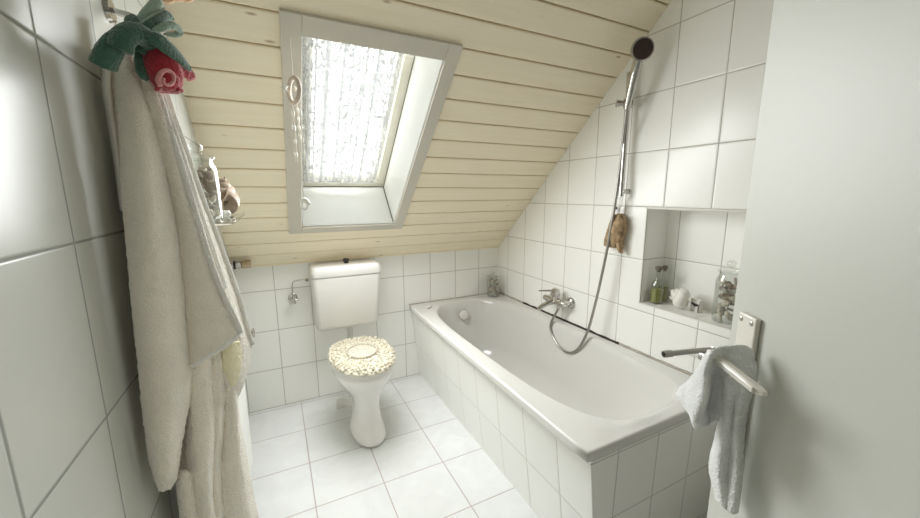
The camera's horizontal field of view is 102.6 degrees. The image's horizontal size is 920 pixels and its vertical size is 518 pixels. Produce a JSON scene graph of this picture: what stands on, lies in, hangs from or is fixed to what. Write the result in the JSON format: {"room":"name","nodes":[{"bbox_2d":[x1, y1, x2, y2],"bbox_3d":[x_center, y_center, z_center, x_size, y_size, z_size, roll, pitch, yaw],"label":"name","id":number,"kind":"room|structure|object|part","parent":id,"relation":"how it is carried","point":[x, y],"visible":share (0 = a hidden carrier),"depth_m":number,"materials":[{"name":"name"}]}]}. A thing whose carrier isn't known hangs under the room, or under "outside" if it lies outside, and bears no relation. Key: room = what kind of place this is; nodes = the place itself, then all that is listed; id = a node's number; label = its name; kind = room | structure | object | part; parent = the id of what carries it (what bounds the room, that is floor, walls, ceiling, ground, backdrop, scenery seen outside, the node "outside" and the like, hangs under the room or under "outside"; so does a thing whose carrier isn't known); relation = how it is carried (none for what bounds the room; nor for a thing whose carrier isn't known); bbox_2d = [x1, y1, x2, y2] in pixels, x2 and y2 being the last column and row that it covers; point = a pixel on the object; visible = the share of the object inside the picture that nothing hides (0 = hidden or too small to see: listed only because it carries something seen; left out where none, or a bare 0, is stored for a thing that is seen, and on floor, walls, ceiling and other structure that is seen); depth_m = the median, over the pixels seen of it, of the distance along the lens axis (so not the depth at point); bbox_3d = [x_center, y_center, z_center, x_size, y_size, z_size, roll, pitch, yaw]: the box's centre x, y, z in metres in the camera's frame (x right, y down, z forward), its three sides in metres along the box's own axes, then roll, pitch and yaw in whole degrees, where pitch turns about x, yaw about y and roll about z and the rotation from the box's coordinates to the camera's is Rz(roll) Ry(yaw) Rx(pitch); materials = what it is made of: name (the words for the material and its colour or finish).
{"room":"bathroom","nodes":[
{"label":"bathroom","id":0,"kind":"room"},
{"bbox_2d":[0,0,229,517],"bbox_3d":[-0.696,-0.113,0.691,0.140,2.620,2.950,-5,11,-26],"label":"wall","id":1,"kind":"structure","parent":0,"point":[73,444],"depth_m":0.46,"materials":[{"name":"tile"}]},
{"bbox_2d":[102,0,165,23],"bbox_3d":[-0.596,-0.451,0.682,0.086,0.045,0.044,-5,11,-26],"label":"towel hook","id":2,"kind":"object","parent":1,"relation":"attached to","point":[111,12],"visible":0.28,"depth_m":0.66,"materials":[{"name":"silver metal"}]},
{"bbox_3d":[-0.631,-0.449,0.665,0.006,0.044,0.044,-5,11,-26],"label":"wall plate","id":3,"kind":"part","parent":2,"relation":"part of","materials":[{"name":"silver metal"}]},
{"bbox_3d":[-0.595,-0.451,0.683,0.083,0.043,0.012,-5,11,-26],"label":"hook arm","id":4,"kind":"part","parent":2,"relation":"part of","materials":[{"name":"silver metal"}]},
{"bbox_2d":[101,24,258,517],"bbox_3d":[-0.530,0.395,0.806,0.161,1.633,0.356,-4,11,-23],"label":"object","id":5,"kind":"object","parent":1,"relation":"hanging from","point":[193,338],"visible":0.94,"depth_m":0.64,"materials":[{"name":"white fabric"}]},
{"bbox_2d":[88,0,195,93],"bbox_3d":[-0.461,-0.353,0.565,0.072,0.194,0.176,1,10,9],"label":"rose","id":6,"kind":"object","parent":5,"relation":"attached to","point":[157,60],"visible":1,"depth_m":0.55,"materials":[{"name":"green"}]},
{"bbox_3d":[-0.465,-0.313,0.527,0.036,0.050,0.070,1,10,6],"label":"stem","id":7,"kind":"part","parent":6,"relation":"part of","materials":[{"name":"green fabric"}]},
{"bbox_3d":[-0.478,-0.333,0.548,0.028,0.058,0.033,-10,14,-44],"label":"stem","id":8,"kind":"part","parent":6,"relation":"part of","materials":[{"name":"green fabric"}]},
{"bbox_3d":[-0.473,-0.371,0.560,0.020,0.065,0.053,1,10,8],"label":"second stem","id":9,"kind":"part","parent":6,"relation":"part of","materials":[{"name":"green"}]},
{"bbox_3d":[-0.487,-0.061,0.670,0.041,0.522,0.118,3,10,17],"label":"panel","id":10,"kind":"part","parent":5,"relation":"part of","materials":[{"name":"white fabric"}]},
{"bbox_2d":[212,211,244,225],"bbox_3d":[-0.782,-0.123,1.179,0.141,0.036,0.490,-5,11,-26],"label":"glass shelf","id":11,"kind":"object","parent":1,"relation":"attached to","point":[223,221],"visible":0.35,"depth_m":1.08,"materials":[{"name":"clear glass"}]},
{"bbox_2d":[189,142,222,219],"bbox_3d":[-0.754,-0.226,1.067,0.096,0.222,0.096,-5,11,-26],"label":"glass jar","id":12,"kind":"object","parent":11,"relation":"on","point":[214,218],"visible":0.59,"depth_m":1.08,"materials":[{"name":"clear glass"}]},
{"bbox_2d":[196,170,203,179],"bbox_3d":[-0.742,-0.238,1.041,0.024,0.026,0.024,0,10,2],"label":"seashell","id":13,"kind":"object","parent":12,"relation":"in","point":[200,175],"visible":0.48,"depth_m":1.04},
{"bbox_2d":[198,166,205,172],"bbox_3d":[-0.735,-0.256,1.049,0.026,0.018,0.018,9,13,42],"label":"seashell","id":14,"kind":"object","parent":12,"relation":"in","point":[200,168],"visible":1,"depth_m":1.04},
{"bbox_3d":[-0.754,-0.294,1.055,0.091,0.023,0.091,-5,11,-26],"label":"lid","id":15,"kind":"part","parent":12,"relation":"part of","materials":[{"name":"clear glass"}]},
{"bbox_2d":[202,177,206,187],"bbox_3d":[-0.733,-0.220,1.055,0.028,0.033,0.008,8,13,39],"label":"seashell","id":16,"kind":"object","parent":12,"relation":"in","point":[204,181],"visible":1,"depth_m":1.05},
{"bbox_2d":[205,171,213,180],"bbox_3d":[-0.728,-0.242,1.071,0.021,0.028,0.022,3,11,20],"label":"seashell","id":17,"kind":"object","parent":12,"relation":"in","point":[209,176],"visible":1,"depth_m":1.06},
{"bbox_2d":[206,198,212,206],"bbox_3d":[-0.729,-0.164,1.071,0.018,0.028,0.018,-4,11,-20],"label":"seashell","id":18,"kind":"object","parent":12,"relation":"in","point":[209,202],"visible":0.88,"depth_m":1.07,"materials":[{"name":"beige"}]},
{"bbox_2d":[204,182,215,191],"bbox_3d":[-0.738,-0.211,1.088,0.030,0.035,0.008,-8,13,-39],"label":"seashell","id":19,"kind":"object","parent":12,"relation":"in","point":[210,185],"visible":0.87,"depth_m":1.09,"materials":[{"name":"beige"}]},
{"bbox_2d":[208,196,215,202],"bbox_3d":[-0.740,-0.179,1.093,0.025,0.025,0.030,10,14,44],"label":"seashell","id":20,"kind":"object","parent":12,"relation":"in","point":[213,199],"visible":0.34,"depth_m":1.09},
{"bbox_2d":[208,190,216,198],"bbox_3d":[-0.725,-0.189,1.081,0.018,0.025,0.023,7,12,36],"label":"seashell","id":21,"kind":"object","parent":12,"relation":"in","point":[212,193],"visible":1,"depth_m":1.07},
{"bbox_2d":[209,205,217,210],"bbox_3d":[-0.733,-0.153,1.096,0.028,0.021,0.018,-3,10,-17],"label":"seashell","id":22,"kind":"object","parent":12,"relation":"in","point":[213,207],"visible":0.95,"depth_m":1.09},
{"bbox_2d":[205,177,239,213],"bbox_3d":[-0.841,-0.224,1.302,0.115,0.131,0.112,1,10,6],"label":"conch shell","id":23,"kind":"object","parent":11,"relation":"on","point":[226,193],"visible":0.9,"depth_m":1.28,"materials":[{"name":"beige"}]},
{"bbox_2d":[221,210,230,216],"bbox_3d":[-0.758,-0.147,1.194,0.041,0.024,0.027,8,13,40],"label":"seashell","id":24,"kind":"object","parent":11,"relation":"on","point":[224,213],"visible":0.99,"depth_m":1.18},
{"bbox_3d":[-0.722,-0.144,1.206,0.006,0.006,0.490,-5,11,-26],"label":"guard rail","id":25,"kind":"part","parent":11,"relation":"part of","materials":[{"name":"silver metal"}]},
{"bbox_2d":[230,260,250,268],"bbox_3d":[-1.210,0.031,2.027,0.105,0.047,0.047,-5,11,-26],"label":"valve","id":26,"kind":"object","parent":1,"relation":"attached to","point":[247,263],"visible":0.91,"depth_m":2.02,"materials":[{"name":"silver metal"}]},
{"bbox_2d":[239,383,252,477],"bbox_3d":[-0.923,0.735,1.529,0.061,0.460,0.330,-5,11,-26],"label":"radiator","id":27,"kind":"object","parent":1,"relation":"attached to","point":[243,408],"visible":0.12,"depth_m":1.57,"materials":[{"name":"white metal"}]},
{"bbox_2d":[251,328,254,337],"bbox_3d":[-1.196,0.419,2.056,0.091,0.059,0.058,-5,11,-26],"label":"valve","id":28,"kind":"object","parent":1,"relation":"attached to","point":[252,329],"visible":0.41,"depth_m":2.06,"materials":[{"name":"silver metal"}]},
{"bbox_2d":[232,248,497,413],"bbox_3d":[-0.412,0.397,2.670,2.450,0.926,0.120,-5,11,-26],"label":"wall","id":29,"kind":"structure","parent":0,"point":[289,364],"depth_m":2.38,"materials":[{"name":"tile"}]},
{"bbox_2d":[288,278,308,303],"bbox_3d":[-0.981,0.192,2.236,0.120,0.152,0.070,-5,11,-26],"label":"angle valve","id":30,"kind":"object","parent":29,"relation":"attached to","point":[292,297],"visible":1,"depth_m":2.21,"materials":[{"name":"silver metal"}]},
{"bbox_3d":[-0.999,0.246,2.209,0.052,0.054,0.019,-5,11,-26],"label":"valve knob","id":31,"kind":"part","parent":30,"relation":"part of","materials":[{"name":"silver metal"}]},
{"bbox_2d":[309,258,380,338],"bbox_3d":[-0.701,0.299,2.306,0.414,0.610,0.222,-5,11,-26],"label":"cistern","id":32,"kind":"object","parent":29,"relation":"attached to","point":[345,293],"visible":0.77,"depth_m":2.23,"materials":[{"name":"white plastic"}]},
{"bbox_3d":[-0.711,0.056,2.280,0.414,0.061,0.184,-5,11,-26],"label":"tank lid","id":33,"kind":"part","parent":32,"relation":"part of","materials":[{"name":"white plastic"}]},
{"bbox_2d":[232,246,498,268],"bbox_3d":[-0.496,-0.025,2.481,1.788,0.018,0.020,-5,11,-26],"label":"trim","id":34,"kind":"structure","parent":29,"relation":"attached to","point":[496,246],"depth_m":2.42,"materials":[{"name":"beige wood"}]},
{"bbox_2d":[164,0,671,265],"bbox_3d":[0.113,-0.751,1.174,2.038,1.997,3.268,-5,11,-26],"label":"ceiling","id":35,"kind":"structure","parent":0,"point":[529,75],"depth_m":1.59,"materials":[{"name":"beige wood"}]},
{"bbox_2d":[280,39,310,209],"bbox_3d":[-0.545,-0.439,1.230,0.075,0.549,0.060,1,10,5],"label":"wind chime","id":36,"kind":"object","parent":35,"relation":"hanging from","point":[292,78],"visible":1,"depth_m":1.23,"materials":[{"name":"beige"}]},
{"bbox_2d":[279,8,462,233],"bbox_3d":[-0.498,-0.592,1.758,0.630,0.974,1.028,-5,11,-26],"label":"window","id":37,"kind":"structure","parent":35,"relation":"attached to","point":[428,65],"depth_m":1.73,"materials":[{"name":"paint"}]},
{"bbox_2d":[302,37,402,183],"bbox_3d":[-0.557,-0.701,1.815,0.453,0.633,0.685,-5,11,-26],"label":"lace curtain","id":38,"kind":"object","parent":37,"relation":"attached to","point":[349,90],"visible":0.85,"depth_m":1.78,"materials":[{"name":"white fabric"}]},
{"bbox_3d":[-0.703,-0.446,2.155,0.453,0.007,0.007,-5,11,-26],"label":"curtain rod","id":39,"kind":"part","parent":38,"relation":"part of","materials":[{"name":"white metal"}]},
{"bbox_3d":[-0.553,-0.736,1.849,0.501,0.720,0.775,-5,11,-26],"label":"sash","id":40,"kind":"part","parent":37,"relation":"part of","materials":[{"name":"white"}]},
{"bbox_2d":[248,374,707,517],"bbox_3d":[0.231,1.111,1.447,2.500,0.060,3.070,-5,11,-26],"label":"floor","id":41,"kind":"structure","parent":0,"point":[308,462],"depth_m":1.82,"materials":[{"name":"tile"}]},
{"bbox_2d":[328,336,395,447],"bbox_3d":[-0.545,0.734,2.086,0.355,0.465,0.514,-5,11,-26],"label":"toilet","id":42,"kind":"object","parent":41,"relation":"on","point":[363,366],"visible":1,"depth_m":1.95,"materials":[{"name":"white ceramic"}]},
{"bbox_3d":[-0.543,0.540,2.049,0.352,0.018,0.502,-5,11,-26],"label":"lid","id":43,"kind":"part","parent":42,"relation":"part of","materials":[{"name":"beige fabric"}]},
{"bbox_3d":[-0.545,0.524,2.047,0.354,0.033,0.509,-5,11,-26],"label":"lid","id":44,"kind":"part","parent":42,"relation":"part of","materials":[{"name":"beige fabric"}]},
{"bbox_3d":[-0.543,0.558,2.053,0.346,0.016,0.491,-5,11,-26],"label":"seat","id":45,"kind":"part","parent":42,"relation":"part of","materials":[{"name":"white plastic"}]},
{"bbox_3d":[-0.543,0.765,2.091,0.334,0.403,0.472,-5,11,-26],"label":"bowl","id":46,"kind":"part","parent":42,"relation":"part of","materials":[{"name":"white ceramic"}]},
{"bbox_2d":[409,292,717,517],"bbox_3d":[0.343,0.687,2.071,0.765,0.556,1.702,-5,11,-26],"label":"bathtub","id":47,"kind":"object","parent":41,"relation":"on","point":[602,429],"visible":0.95,"depth_m":1.61,"materials":[{"name":"white ceramic"}]},
{"bbox_2d":[410,293,689,462],"bbox_3d":[0.343,0.633,2.060,0.764,0.423,1.699,-5,11,-26],"label":"basin","id":48,"kind":"object","parent":47,"relation":"in","point":[497,358],"depth_m":1.82,"materials":[{"name":"white ceramic"}]},
{"bbox_2d":[707,0,919,517],"bbox_3d":[0.449,0.259,0.263,0.172,2.012,0.730,0,10,1],"label":"door","id":49,"kind":"structure","parent":41,"relation":"on","point":[827,305],"depth_m":0.42,"materials":[{"name":"grey paint"}]},
{"bbox_2d":[661,346,715,359],"bbox_3d":[0.943,0.394,1.373,0.268,0.085,0.250,-5,11,-26],"label":"towel rail","id":50,"kind":"object","parent":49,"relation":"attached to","point":[698,353],"visible":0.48,"depth_m":1.41,"materials":[{"name":"silver metal"}]},
{"bbox_3d":[0.964,0.384,1.504,0.040,0.042,0.035,-5,11,-26],"label":"handle knob","id":51,"kind":"part","parent":50,"relation":"part of","materials":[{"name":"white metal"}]},
{"bbox_2d":[676,345,756,514],"bbox_3d":[0.402,0.249,0.592,0.077,0.266,0.129,3,11,19],"label":"hand towel","id":52,"kind":"object","parent":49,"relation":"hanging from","point":[710,395],"visible":0.97,"depth_m":0.55,"materials":[{"name":"white fabric"}]},
{"bbox_3d":[0.401,0.156,0.515,0.054,0.017,0.131,1,10,8],"label":"lever","id":53,"kind":"part","parent":49,"relation":"part of","materials":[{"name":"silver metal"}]},
{"bbox_3d":[0.438,0.238,0.583,0.008,0.313,0.041,1,10,6],"label":"handle plate","id":54,"kind":"part","parent":49,"relation":"part of","materials":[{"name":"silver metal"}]},
{"bbox_2d":[498,0,773,373],"bbox_3d":[1.119,-0.279,1.590,0.350,2.620,2.950,-5,11,-26],"label":"wall","id":55,"kind":"structure","parent":0,"point":[695,110],"depth_m":1.68,"materials":[{"name":"tile"}]},
{"bbox_2d":[537,288,574,310],"bbox_3d":[0.551,0.242,2.232,0.179,0.137,0.222,-5,11,-26],"label":"mixer","id":56,"kind":"object","parent":55,"relation":"attached to","point":[553,297],"visible":1,"depth_m":2.21,"materials":[{"name":"silver metal"}]},
{"bbox_3d":[0.518,0.277,2.227,0.111,0.071,0.038,-4,11,-21],"label":"spout","id":57,"kind":"part","parent":56,"relation":"part of","materials":[{"name":"silver metal"}]},
{"bbox_3d":[0.542,0.201,2.223,0.127,0.051,0.053,-1,10,-6],"label":"lever","id":58,"kind":"part","parent":56,"relation":"part of","materials":[{"name":"silver metal"}]},
{"bbox_2d":[549,109,628,353],"bbox_3d":[0.664,-0.078,1.981,0.052,1.291,0.472,-6,11,-28],"label":"shower hose","id":59,"kind":"object","parent":56,"relation":"attached to","point":[626,110],"visible":1,"depth_m":1.86,"materials":[{"name":"silver metal"}]},
{"bbox_2d":[615,72,633,195],"bbox_3d":[0.773,-0.574,1.714,0.096,0.558,0.096,0,10,0],"label":"shower rail","id":60,"kind":"object","parent":55,"relation":"attached to","point":[619,103],"visible":0.56,"depth_m":1.74,"materials":[{"name":"silver metal"}]},
{"bbox_2d":[604,196,627,252],"bbox_3d":[0.773,-0.177,1.831,0.076,0.293,0.122,-5,11,-26],"label":"sponge","id":61,"kind":"object","parent":60,"relation":"hanging from","point":[619,228],"visible":0.86,"depth_m":1.80,"materials":[{"name":"brown"}]},
{"bbox_3d":[0.746,-0.724,1.715,0.036,0.035,0.035,2,10,11],"label":"slider knob","id":62,"kind":"part","parent":60,"relation":"part of","materials":[{"name":"silver metal"}]},
{"bbox_2d":[624,36,654,108],"bbox_3d":[0.754,-0.797,1.587,0.085,0.271,0.121,-5,11,-26],"label":"shower","id":63,"kind":"object","parent":60,"relation":"attached to","point":[642,49],"visible":1,"depth_m":1.56,"materials":[{"name":"silver metal"}]},
{"bbox_3d":[0.758,-0.767,1.612,0.044,0.204,0.092,-2,10,-7],"label":"handle","id":64,"kind":"part","parent":63,"relation":"part of","materials":[{"name":"silver metal"}]},
{"bbox_2d":[649,266,663,302],"bbox_3d":[0.940,0.123,1.754,0.056,0.179,0.056,-5,11,-26],"label":"oil bottle","id":65,"kind":"object","parent":55,"relation":"in","point":[656,293],"visible":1,"depth_m":1.74,"materials":[{"name":"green glass"}]},
{"bbox_2d":[659,265,667,300],"bbox_3d":[0.991,0.118,1.793,0.044,0.175,0.044,-5,11,-26],"label":"oil bottle","id":66,"kind":"object","parent":55,"relation":"in","point":[665,267],"visible":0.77,"depth_m":1.78,"materials":[{"name":"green glass"}]},
{"bbox_2d":[669,288,689,308],"bbox_3d":[0.997,0.177,1.672,0.072,0.096,0.090,-3,10,-14],"label":"conch shell","id":67,"kind":"object","parent":55,"relation":"in","point":[679,297],"visible":1,"depth_m":1.64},
{"bbox_2d":[639,207,746,329],"bbox_3d":[0.966,0.018,1.569,0.015,0.464,0.416,-5,11,-26],"label":"trim","id":68,"kind":"structure","parent":55,"relation":"attached to","point":[647,208],"depth_m":1.59,"materials":[{"name":"white tile"}]},
{"bbox_2d":[690,298,702,312],"bbox_3d":[1.050,0.206,1.636,0.020,0.055,0.054,-1,10,-5],"label":"plaque","id":69,"kind":"object","parent":55,"relation":"in","point":[696,305],"visible":1,"depth_m":1.62,"materials":[{"name":"white plastic"}]},
{"bbox_3d":[1.085,0.130,1.488,0.094,0.255,0.094,-5,11,-26],"label":"glass jar","id":70,"kind":"object","parent":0,"visible":0},
{"bbox_2d":[717,304,725,312],"bbox_3d":[1.064,0.201,1.499,0.032,0.036,0.025,-2,10,-10],"label":"seashell","id":71,"kind":"object","parent":70,"relation":"in","point":[721,309],"visible":0.98,"depth_m":1.49,"materials":[{"name":"beige"}]},
{"bbox_2d":[719,279,725,284],"bbox_3d":[1.063,0.093,1.492,0.024,0.025,0.032,2,10,13],"label":"seashell","id":72,"kind":"object","parent":70,"relation":"in","point":[721,281],"visible":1,"depth_m":1.48,"materials":[{"name":"white"}]},
{"bbox_2d":[722,301,729,306],"bbox_3d":[1.068,0.181,1.479,0.021,0.026,0.026,-7,12,-33],"label":"seashell","id":73,"kind":"object","parent":70,"relation":"in","point":[726,303],"visible":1,"depth_m":1.47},
{"bbox_2d":[726,283,735,288],"bbox_3d":[1.074,0.108,1.463,0.034,0.025,0.022,8,13,38],"label":"seashell","id":74,"kind":"object","parent":70,"relation":"in","point":[730,286],"visible":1,"depth_m":1.46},
{"bbox_2d":[727,289,735,294],"bbox_3d":[1.088,0.133,1.473,0.036,0.026,0.023,8,13,38],"label":"seashell","id":75,"kind":"object","parent":70,"relation":"in","point":[730,291],"visible":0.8,"depth_m":1.47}
]}

